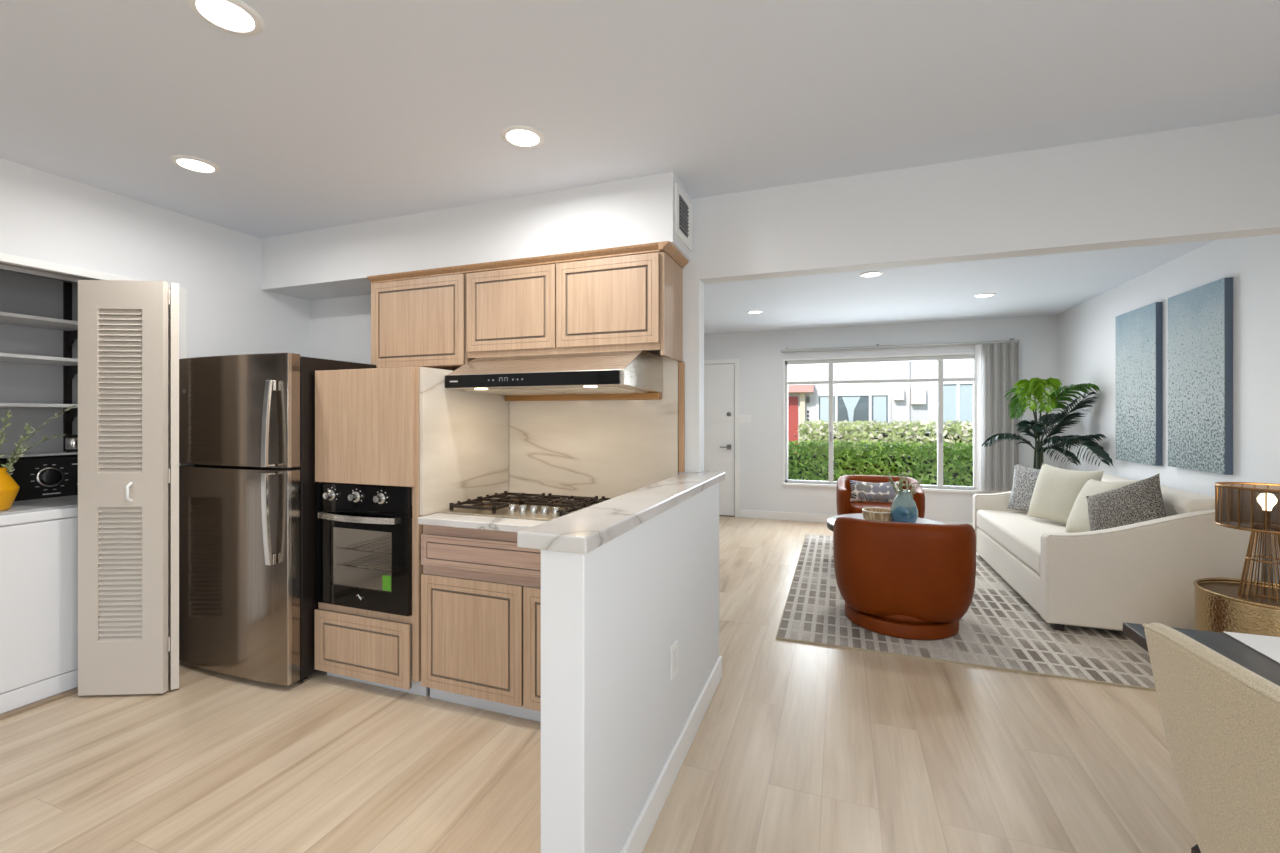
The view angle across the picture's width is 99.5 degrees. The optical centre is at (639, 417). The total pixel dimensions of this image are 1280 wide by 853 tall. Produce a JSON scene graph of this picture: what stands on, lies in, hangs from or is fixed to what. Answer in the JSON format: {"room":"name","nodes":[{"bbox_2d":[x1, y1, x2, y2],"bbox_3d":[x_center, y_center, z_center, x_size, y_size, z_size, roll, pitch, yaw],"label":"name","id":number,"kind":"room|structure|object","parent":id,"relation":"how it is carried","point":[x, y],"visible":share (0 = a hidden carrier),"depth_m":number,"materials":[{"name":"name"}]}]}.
{"room":"open-plan kitchen","nodes":[
{"label":"open-plan kitchen","id":0,"kind":"room"},
{"bbox_2d":[0,270,105,453],"bbox_3d":[-3.198,0.090,2.560,0.730,2.440,2.400,0,0,20],"label":"wall","id":1,"kind":"structure","parent":0,"point":[24,294],"depth_m":2.98,"materials":[{"name":"grey paint"}]},
{"bbox_2d":[0,311,77,330],"bbox_3d":[-3.279,-0.505,2.585,0.338,0.018,2.170,0,0,20],"label":"closet shelf","id":2,"kind":"object","parent":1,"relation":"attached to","point":[5,317],"visible":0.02,"depth_m":2.82,"materials":[{"name":"white"}]},
{"bbox_2d":[63,281,77,450],"bbox_3d":[-3.144,-0.300,3.054,0.289,0.980,0.035,0,0,20],"label":"rail","id":3,"kind":"object","parent":1,"relation":"attached to","point":[69,337],"visible":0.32,"depth_m":3.09,"materials":[{"name":"black"}]},
{"bbox_2d":[0,353,77,365],"bbox_3d":[-3.279,-0.306,2.585,0.338,0.018,2.170,0,0,20],"label":"closet shelf","id":4,"kind":"object","parent":3,"relation":"attached to","point":[4,357],"visible":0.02,"depth_m":2.81,"materials":[{"name":"white wood"}]},
{"bbox_2d":[0,403,77,407],"bbox_3d":[-3.279,-0.064,2.585,0.338,0.018,2.170,0,0,20],"label":"closet shelf","id":5,"kind":"object","parent":3,"relation":"attached to","point":[7,405],"visible":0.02,"depth_m":2.75,"materials":[{"name":"white"}]},
{"bbox_2d":[0,158,309,464],"bbox_3d":[-2.574,0.090,3.055,0.100,2.440,10.360,0,0,20],"label":"wall","id":6,"kind":"structure","parent":0,"point":[45,216],"depth_m":2.92,"materials":[{"name":"white paint"}]},
{"bbox_2d":[0,687,77,719],"bbox_3d":[-2.870,1.304,2.214,0.095,0.011,1.676,0,0,20],"label":"trim","id":7,"kind":"structure","parent":6,"relation":"attached to","point":[10,713],"depth_m":2.47,"materials":[{"name":"beige wood"}]},
{"bbox_2d":[0,263,90,283],"bbox_3d":[-2.882,-0.667,2.218,0.040,0.025,1.676,0,0,20],"label":"trim","id":8,"kind":"structure","parent":6,"relation":"attached to","point":[5,267],"depth_m":2.50,"materials":[{"name":"grey"}]},
{"bbox_2d":[0,253,186,465],"bbox_3d":[-2.830,0.297,2.197,0.012,2.026,1.752,0,0,20],"label":"trim","id":9,"kind":"structure","parent":6,"relation":"attached to","point":[8,258],"depth_m":2.65,"materials":[{"name":"white paint"}]},
{"bbox_2d":[78,280,178,695],"bbox_3d":[-2.397,0.327,2.653,0.374,1.943,0.383,0,0,20],"label":"bifold door","id":10,"kind":"structure","parent":6,"relation":"in","point":[128,356],"depth_m":2.55,"materials":[{"name":"beige paint"}]},
{"bbox_2d":[261,171,690,299],"bbox_3d":[-1.061,-0.969,3.108,2.704,0.322,0.333,0,0,20],"label":"wall","id":11,"kind":"structure","parent":0,"point":[332,262],"depth_m":2.86,"materials":[{"name":"white paint"}]},
{"bbox_2d":[675,183,691,250],"bbox_3d":[0.219,-0.973,2.644,0.018,0.235,0.285,0,0,20],"label":"air vent","id":12,"kind":"object","parent":11,"relation":"in","point":[683,207],"visible":1,"depth_m":2.60,"materials":[{"name":"white metal"}]},
{"bbox_2d":[310,198,703,499],"bbox_3d":[-0.966,0.090,3.309,2.744,2.440,0.110,0,0,20],"label":"wall","id":13,"kind":"structure","parent":0,"point":[340,328],"depth_m":2.85,"materials":[{"name":"white paint"}]},
{"bbox_2d":[371,273,474,370],"bbox_3d":[-1.177,-0.527,3.146,0.649,0.491,0.336,0,0,20],"label":"upper cabinet","id":14,"kind":"object","parent":13,"relation":"attached to","point":[420,322],"visible":0.72,"depth_m":2.98,"materials":[{"name":"brown wood"}]},
{"bbox_2d":[467,252,682,361],"bbox_3d":[-0.353,-0.532,2.843,1.100,0.481,0.336,0,0,20],"label":"upper cabinet","id":15,"kind":"object","parent":13,"relation":"attached to","point":[630,302],"visible":0.98,"depth_m":2.67,"materials":[{"name":"brown wood"}]},
{"bbox_2d":[367,241,688,283],"bbox_3d":[-0.653,-0.791,2.947,1.801,0.032,0.349,0,0,20],"label":"crown molding","id":16,"kind":"structure","parent":15,"relation":"attached to","point":[667,247],"depth_m":2.73,"materials":[{"name":"brown wood"}]},
{"bbox_2d":[445,350,662,400],"bbox_3d":[-0.414,-0.206,2.725,0.933,0.220,0.550,0,0,20],"label":"range hood","id":17,"kind":"object","parent":15,"relation":"attached to","point":[638,374],"visible":1,"depth_m":2.56,"materials":[{"name":"silver metal"}]},
{"bbox_2d":[509,351,678,498],"bbox_3d":[-0.279,0.051,2.985,1.017,0.801,0.022,0,0,20],"label":"backsplash","id":18,"kind":"structure","parent":13,"relation":"attached to","point":[584,448],"depth_m":2.96,"materials":[{"name":"stone"}]},
{"bbox_2d":[678,362,684,471],"bbox_3d":[0.215,-0.005,2.806,0.030,0.569,0.016,0,0,20],"label":"trim","id":19,"kind":"structure","parent":13,"relation":"attached to","point":[681,365],"depth_m":2.80,"materials":[{"name":"brown wood"}]},
{"bbox_2d":[0,516,1196,852],"bbox_3d":[-0.225,1.370,2.192,6.666,0.120,10.600,0,0,20],"label":"floor","id":20,"kind":"structure","parent":0,"point":[797,747],"depth_m":2.03,"materials":[{"name":"brown wood"}]},
{"bbox_2d":[0,452,77,713],"bbox_3d":[-3.062,0.744,2.639,0.691,1.106,0.802,0,0,20],"label":"washing machine","id":21,"kind":"object","parent":20,"relation":"on","point":[39,532],"visible":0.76,"depth_m":2.51,"materials":[{"name":"white metal"}]},
{"bbox_2d":[0,467,19,510],"bbox_3d":[-2.945,0.324,2.451,0.186,0.193,0.186,0,0,20],"label":"vase","id":22,"kind":"object","parent":21,"relation":"on","point":[9,489],"visible":1,"depth_m":2.46,"materials":[{"name":"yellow ceramic"}]},
{"bbox_2d":[0,405,76,474],"bbox_3d":[-2.893,0.163,2.543,0.204,0.466,0.428,0,0,20],"label":"greenery","id":23,"kind":"object","parent":22,"relation":"in","point":[19,452],"visible":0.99,"depth_m":2.52,"materials":[{"name":"green plant"}]},
{"bbox_2d":[65,435,77,451],"bbox_3d":[-3.183,0.143,3.050,0.068,0.096,0.068,0,0,20],"label":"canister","id":24,"kind":"object","parent":21,"relation":"on","point":[71,441],"visible":0.66,"depth_m":3.02,"materials":[{"name":"silver plastic"}]},
{"bbox_2d":[179,353,376,685],"bbox_3d":[-1.946,0.499,3.028,0.808,1.622,0.778,0,0,20],"label":"refrigerator","id":25,"kind":"object","parent":20,"relation":"on","point":[247,604],"visible":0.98,"depth_m":2.67,"materials":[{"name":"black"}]},
{"bbox_2d":[315,367,508,696],"bbox_3d":[-1.187,0.536,2.934,0.652,1.547,0.740,0,0,20],"label":"cabinet","id":26,"kind":"object","parent":20,"relation":"on","point":[367,421],"depth_m":2.60,"materials":[{"name":"brown wood"}]},
{"bbox_2d":[315,482,411,615],"bbox_3d":[-1.247,0.618,2.828,0.603,0.592,0.592,0,0,20],"label":"wall oven","id":27,"kind":"object","parent":26,"relation":"in","point":[363,532],"visible":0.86,"depth_m":2.63,"materials":[{"name":"black glass"}]},
{"bbox_2d":[421,525,540,721],"bbox_3d":[-0.361,0.898,2.633,1.106,0.824,0.736,0,0,20],"label":"base cabinet","id":28,"kind":"object","parent":20,"relation":"on","point":[481,591],"visible":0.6,"depth_m":2.37,"materials":[{"name":"brown wood"}]},
{"bbox_2d":[418,512,546,532],"bbox_3d":[-0.370,0.468,2.617,1.100,0.032,0.727,0,0,20],"label":"countertop","id":29,"kind":"structure","parent":28,"relation":"on","point":[516,525],"depth_m":2.39,"materials":[{"name":"white stone"}]},
{"bbox_2d":[440,491,611,520],"bbox_3d":[-0.431,0.430,2.667,0.920,0.044,0.530,0,0,20],"label":"gas cooktop","id":30,"kind":"object","parent":29,"relation":"in","point":[543,507],"visible":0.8,"depth_m":2.62,"materials":[{"name":"silver metal"}]},
{"bbox_2d":[776,534,1155,690],"bbox_3d":[2.288,1.305,4.289,2.041,0.010,3.046,0,0,20],"label":"area rug","id":31,"kind":"object","parent":20,"relation":"on","point":[999,629],"visible":0.45,"depth_m":3.23,"materials":[{"name":"beige carpet"}]},
{"bbox_2d":[836,475,924,517],"bbox_3d":[2.417,0.957,5.491,0.804,0.685,0.715,0,0,18],"label":"barrel armchair","id":32,"kind":"object","parent":31,"relation":"on","point":[843,488],"visible":0.22,"depth_m":5.41,"materials":[{"name":"leather"}]},
{"bbox_2d":[850,502,891,513],"bbox_3d":[2.399,0.979,5.436,0.584,0.242,0.600,0,0,18],"label":"seat cushion","id":33,"kind":"object","parent":32,"relation":"on","point":[855,507],"depth_m":5.33,"materials":[{"name":"leather"}]},
{"bbox_2d":[849,480,898,502],"bbox_3d":[2.406,0.757,5.559,0.482,0.221,0.143,0,0,16],"label":"throw pillow","id":34,"kind":"object","parent":32,"relation":"on","point":[860,491],"visible":0.94,"depth_m":5.52,"materials":[{"name":"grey fabric"}]},
{"bbox_2d":[827,513,944,530],"bbox_3d":[2.064,1.087,4.515,0.960,0.417,0.960,0,0,20],"label":"coffee table","id":35,"kind":"object","parent":31,"relation":"on","point":[830,521],"visible":0.14,"depth_m":4.64,"materials":[{"name":"white stone"}]},
{"bbox_2d":[862,507,891,521],"bbox_3d":[2.009,0.827,4.567,0.258,0.102,0.258,0,0,20],"label":"bowl","id":36,"kind":"object","parent":35,"relation":"on","point":[877,514],"visible":0.76,"depth_m":4.49,"materials":[{"name":"brown wood"}]},
{"bbox_2d":[890,490,917,522],"bbox_3d":[2.157,0.736,4.428,0.208,0.285,0.208,0,0,20],"label":"vase","id":37,"kind":"object","parent":35,"relation":"on","point":[903,508],"visible":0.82,"depth_m":4.36,"materials":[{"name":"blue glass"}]},
{"bbox_2d":[888,470,922,496],"bbox_3d":[2.152,0.639,4.419,0.220,0.419,0.219,0,0,4],"label":"dried flowers","id":38,"kind":"object","parent":37,"relation":"in","point":[904,477],"visible":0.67,"depth_m":4.44,"materials":[{"name":"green plant"}]},
{"bbox_2d":[833,516,975,639],"bbox_3d":[1.668,0.957,3.481,0.804,0.685,0.715,0,0,20],"label":"barrel armchair","id":39,"kind":"object","parent":31,"relation":"on","point":[914,581],"visible":1,"depth_m":3.17,"materials":[{"name":"leather"}]},
{"bbox_2d":[982,377,1113,469],"bbox_3d":[3.859,0.453,5.290,0.861,1.714,1.095,0,0,20],"label":"potted palm","id":40,"kind":"object","parent":20,"relation":"on","point":[1036,387],"visible":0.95,"depth_m":5.28,"materials":[{"name":"green plant"}]},
{"bbox_2d":[973,474,1261,630],"bbox_3d":[3.284,0.887,4.059,0.996,0.845,1.955,0,0,20],"label":"sofa","id":41,"kind":"object","parent":20,"relation":"on","point":[1146,572],"visible":0.63,"depth_m":3.21,"materials":[{"name":"beige fabric"}]},
{"bbox_2d":[977,510,1068,575],"bbox_3d":[3.186,0.930,4.095,0.774,0.171,1.723,0,0,20],"label":"seat cushion","id":42,"kind":"object","parent":41,"relation":"on","point":[1015,533],"depth_m":4.18,"materials":[{"name":"beige fabric"}]},
{"bbox_2d":[1007,464,1039,510],"bbox_3d":[3.502,0.632,4.720,0.190,0.436,0.495,0,0,-41],"label":"throw pillow","id":43,"kind":"object","parent":41,"relation":"on","point":[1025,478],"visible":0.34,"depth_m":4.78,"materials":[{"name":"grey fabric"}]},
{"bbox_2d":[1027,463,1104,523],"bbox_3d":[3.359,0.610,4.304,0.218,0.467,0.538,0,0,-11],"label":"throw pillow","id":44,"kind":"object","parent":41,"relation":"on","point":[1056,490],"visible":0.76,"depth_m":4.28,"materials":[{"name":"beige fabric"}]},
{"bbox_2d":[1064,478,1143,532],"bbox_3d":[3.237,0.625,3.796,0.254,0.451,0.547,0,0,6],"label":"throw pillow","id":45,"kind":"object","parent":41,"relation":"on","point":[1078,520],"visible":0.46,"depth_m":3.86,"materials":[{"name":"beige fabric"}]},
{"bbox_2d":[1086,474,1165,530],"bbox_3d":[3.108,0.610,3.479,0.248,0.529,0.572,0,0,-20],"label":"throw pillow","id":46,"kind":"object","parent":41,"relation":"on","point":[1140,501],"visible":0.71,"depth_m":3.42,"materials":[{"name":"grey fabric"}]},
{"bbox_2d":[1123,622,1279,685],"bbox_3d":[1.389,0.940,0.442,0.818,0.740,1.988,0,0,20],"label":"dining table","id":47,"kind":"object","parent":20,"relation":"on","point":[1224,644],"visible":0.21,"depth_m":1.35,"materials":[{"name":"black wood"}]},
{"bbox_2d":[1223,631,1279,663],"bbox_3d":[1.392,0.568,0.451,0.388,0.003,1.966,0,0,20],"label":"table runner","id":48,"kind":"object","parent":47,"relation":"on","point":[1269,646],"visible":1,"depth_m":1.37,"materials":[{"name":"white fabric"}]},
{"bbox_2d":[1142,623,1279,852],"bbox_3d":[1.299,0.877,0.870,0.561,0.867,0.550,0,0,20],"label":"dining chair","id":49,"kind":"object","parent":20,"relation":"on","point":[1221,718],"visible":1,"depth_m":1.01,"materials":[{"name":"beige fabric"}]},
{"bbox_2d":[1193,578,1279,636],"bbox_3d":[3.042,1.077,2.611,0.530,0.465,0.530,0,0,20],"label":"drum side table","id":50,"kind":"object","parent":20,"relation":"on","point":[1218,608],"visible":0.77,"depth_m":2.60,"materials":[{"name":"gold metal"}]},
{"bbox_2d":[1199,582,1279,605],"bbox_3d":[3.042,0.873,2.611,0.492,0.014,0.492,0,0,20],"label":"table top","id":51,"kind":"object","parent":50,"relation":"on","point":[1230,589],"depth_m":2.67,"materials":[{"name":"gold metal"}]},
{"bbox_2d":[1214,482,1279,606],"bbox_3d":[2.944,0.592,2.546,0.342,0.544,0.342,0,0,20],"label":"table lamp","id":52,"kind":"object","parent":50,"relation":"on","point":[1253,507],"visible":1,"depth_m":2.53,"materials":[{"name":"gold metal"}]},
{"bbox_2d":[541,483,718,852],"bbox_3d":[0.078,0.816,2.039,0.120,0.989,1.551,0,0,20],"label":"wall partition","id":53,"kind":"structure","parent":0,"point":[613,716],"depth_m":1.49,"materials":[{"name":"white paint"}]},
{"bbox_2d":[517,471,724,553],"bbox_3d":[0.070,0.300,2.078,0.191,0.040,1.651,0,0,20],"label":"countertop","id":54,"kind":"structure","parent":53,"relation":"on","point":[584,530],"depth_m":1.56,"materials":[{"name":"white stone"}]},
{"bbox_2d":[620,656,721,852],"bbox_3d":[0.082,1.256,2.030,0.134,0.108,1.565,0,0,20],"label":"baseboard","id":55,"kind":"structure","parent":53,"relation":"attached to","point":[639,835],"depth_m":1.90,"materials":[{"name":"white paint"}]},
{"bbox_2d":[670,640,676,680],"bbox_3d":[0.126,0.885,1.981,0.009,0.120,0.075,0,0,20],"label":"wall outlet","id":56,"kind":"object","parent":53,"relation":"attached to","point":[673,650],"visible":1,"depth_m":1.97,"materials":[{"name":"white paint"}]},
{"bbox_2d":[674,648,676,672],"bbox_3d":[0.128,0.885,1.980,0.003,0.080,0.035,0,0,20],"label":"socket","id":57,"kind":"object","parent":56,"relation":"attached to","point":[675,649],"depth_m":1.98,"materials":[{"name":"white plastic"}]},
{"bbox_2d":[0,0,1279,333],"bbox_3d":[-0.225,-1.230,2.192,6.666,0.200,10.600,0,0,20],"label":"ceiling","id":58,"kind":"structure","parent":0,"point":[335,113],"depth_m":1.91,"materials":[{"name":"white paint"}]},
{"bbox_2d":[170,155,219,173],"bbox_3d":[-1.979,-1.125,2.416,0.174,0.007,0.174,0,0,20],"label":"recessed light","id":59,"kind":"object","parent":58,"relation":"in","point":[194,164],"visible":1,"depth_m":2.41,"materials":[{"name":"white"}]},
{"bbox_2d":[177,159,213,171],"bbox_3d":[-1.979,-1.127,2.416,0.126,0.004,0.126,0,0,-11],"label":"diffuser","id":60,"kind":"object","parent":59,"relation":"attached to","point":[195,165],"depth_m":2.42,"materials":[{"name":"white"}]},
{"bbox_2d":[186,0,263,35],"bbox_3d":[-1.154,-1.125,1.512,0.174,0.007,0.174,0,0,20],"label":"recessed light","id":61,"kind":"object","parent":58,"relation":"in","point":[231,16],"visible":1,"depth_m":1.52,"materials":[{"name":"white paint"}]},
{"bbox_2d":[197,0,253,30],"bbox_3d":[-1.154,-1.127,1.512,0.126,0.004,0.126,0,0,-11],"label":"diffuser","id":62,"kind":"object","parent":61,"relation":"attached to","point":[226,15],"depth_m":1.51,"materials":[{"name":"white plastic"}]},
{"bbox_2d":[501,125,544,147],"bbox_3d":[-0.470,-1.125,2.178,0.174,0.007,0.174,0,0,20],"label":"recessed light","id":63,"kind":"object","parent":58,"relation":"in","point":[520,136],"visible":1,"depth_m":2.17,"materials":[{"name":"white"}]},
{"bbox_2d":[507,130,538,145],"bbox_3d":[-0.470,-1.127,2.178,0.126,0.004,0.126,0,0,25],"label":"diffuser","id":64,"kind":"object","parent":63,"relation":"attached to","point":[514,137],"depth_m":2.18,"materials":[{"name":"white plastic"}]},
{"bbox_2d":[747,310,762,313],"bbox_3d":[1.224,-1.125,5.767,0.174,0.007,0.174,0,0,20],"label":"recessed light","id":65,"kind":"object","parent":58,"relation":"in","point":[751,311],"visible":1,"depth_m":5.73,"materials":[{"name":"white"}]},
{"bbox_2d":[859,271,882,276],"bbox_3d":[1.814,-1.125,4.258,0.174,0.007,0.174,0,0,20],"label":"recessed light","id":66,"kind":"object","parent":58,"relation":"in","point":[871,273],"visible":1,"depth_m":4.25,"materials":[{"name":"white"}]},
{"bbox_2d":[862,273,879,276],"bbox_3d":[1.814,-1.127,4.258,0.126,0.004,0.126,0,0,-38],"label":"diffuser","id":67,"kind":"object","parent":66,"relation":"attached to","point":[863,274],"depth_m":4.25,"materials":[{"name":"white"}]},
{"bbox_2d":[974,293,995,297],"bbox_3d":[3.173,-1.125,4.987,0.174,0.007,0.174,0,0,20],"label":"recessed light","id":68,"kind":"object","parent":58,"relation":"in","point":[983,294],"visible":1,"depth_m":4.98,"materials":[{"name":"white"}]},
{"bbox_2d":[977,294,992,296],"bbox_3d":[3.173,-1.127,4.987,0.126,0.004,0.126,0,0,25],"label":"diffuser","id":69,"kind":"object","parent":68,"relation":"attached to","point":[979,295],"depth_m":4.98,"materials":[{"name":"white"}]},
{"bbox_2d":[704,315,1056,522],"bbox_3d":[1.949,0.090,6.976,5.886,2.440,0.120,0,0,20],"label":"wall","id":70,"kind":"structure","parent":0,"point":[759,354],"depth_m":6.80,"materials":[{"name":"white paint"}]},
{"bbox_2d":[704,359,738,516],"bbox_3d":[0.839,0.265,7.350,1.015,2.090,0.144,0,0,20],"label":"door","id":71,"kind":"structure","parent":70,"relation":"in","point":[721,382],"depth_m":7.23,"materials":[{"name":"white paint"}]},
{"bbox_2d":[739,414,750,422],"bbox_3d":[1.375,0.013,7.117,0.160,0.115,0.011,0,0,20],"label":"light switch","id":72,"kind":"object","parent":70,"relation":"attached to","point":[743,418],"visible":1,"depth_m":7.11,"materials":[{"name":"white paint"}]},
{"bbox_2d":[739,509,972,525],"bbox_3d":[2.942,1.258,6.540,3.481,0.105,0.014,0,0,20],"label":"baseboard","id":73,"kind":"structure","parent":70,"relation":"attached to","point":[790,516],"depth_m":6.92,"materials":[{"name":"white paint"}]},
{"bbox_2d":[782,352,982,492],"bbox_3d":[2.873,0.053,6.593,2.215,1.610,0.110,0,0,20],"label":"window","id":74,"kind":"structure","parent":70,"relation":"in","point":[940,487],"depth_m":6.55,"materials":[{"name":"silver metal"}]},
{"bbox_2d":[781,338,1019,491],"bbox_3d":[3.001,-0.030,6.462,2.575,1.711,0.117,0,0,20],"label":"curtain","id":75,"kind":"object","parent":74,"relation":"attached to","point":[996,362],"visible":0.95,"depth_m":6.08,"materials":[{"name":"grey fabric"}]},
{"bbox_2d":[699,115,1279,283],"bbox_3d":[1.693,-0.921,2.332,2.922,0.418,0.110,0,0,20],"label":"beam","id":76,"kind":"structure","parent":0,"point":[1217,181],"depth_m":2.32,"materials":[{"name":"white paint"}]},
{"bbox_2d":[1057,234,1279,583],"bbox_3d":[2.848,0.090,1.063,0.120,2.440,10.360,0,0,20],"label":"wall","id":77,"kind":"structure","parent":0,"point":[1086,332],"depth_m":3.55,"materials":[{"name":"white paint"}]},
{"bbox_2d":[1116,302,1161,465],"bbox_3d":[3.954,-0.253,4.311,0.041,1.215,0.620,0,0,20],"label":"wall art","id":78,"kind":"object","parent":77,"relation":"attached to","point":[1138,331],"visible":1,"depth_m":4.25,"materials":[{"name":"fabric"}]},
{"bbox_2d":[1168,277,1232,474],"bbox_3d":[3.688,-0.255,3.586,0.041,1.200,0.605,0,0,20],"label":"wall art","id":79,"kind":"object","parent":77,"relation":"attached to","point":[1200,319],"visible":1,"depth_m":3.50,"materials":[{"name":"fabric"}]},
{"label":"outside","id":80,"kind":"structure","parent":0,"visible":0},
{"bbox_3d":[6.458,1.510,13.224,21.000,0.100,14.720,0,0,20],"label":"ground","id":81,"kind":"structure","parent":80,"visible":0},
{"bbox_2d":[719,359,972,452],"bbox_3d":[6.384,-1.615,13.022,17.000,6.150,1.550,0,0,20],"label":"house","id":82,"kind":"structure","parent":81,"relation":"on","point":[912,401],"depth_m":12.82,"materials":[{"name":"white"}]},
{"bbox_2d":[820,396,885,431],"bbox_3d":[5.105,-0.060,13.020,1.480,0.900,0.008,0,0,20],"label":"window","id":83,"kind":"structure","parent":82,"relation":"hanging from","point":[849,408],"depth_m":13.00,"materials":[{"name":"glass"}]},
{"bbox_2d":[943,385,972,422],"bbox_3d":[7.428,-0.025,12.166,1.250,1.430,0.008,0,0,20],"label":"window","id":84,"kind":"structure","parent":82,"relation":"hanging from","point":[957,399],"depth_m":12.24,"materials":[{"name":"glass"}]},
{"bbox_2d":[788,439,972,485],"bbox_3d":[3.804,0.896,8.325,5.902,1.125,0.868,0,0,20],"label":"hedge","id":85,"kind":"object","parent":81,"relation":"on","point":[804,464],"visible":0.27,"depth_m":8.09,"materials":[{"name":"green plant"}]},
{"bbox_2d":[797,419,972,457],"bbox_3d":[5.897,0.739,10.133,5.665,1.438,1.486,0,0,20],"label":"hedge","id":86,"kind":"object","parent":81,"relation":"on","point":[953,431],"visible":0.23,"depth_m":10.03,"materials":[{"name":"green plant"}]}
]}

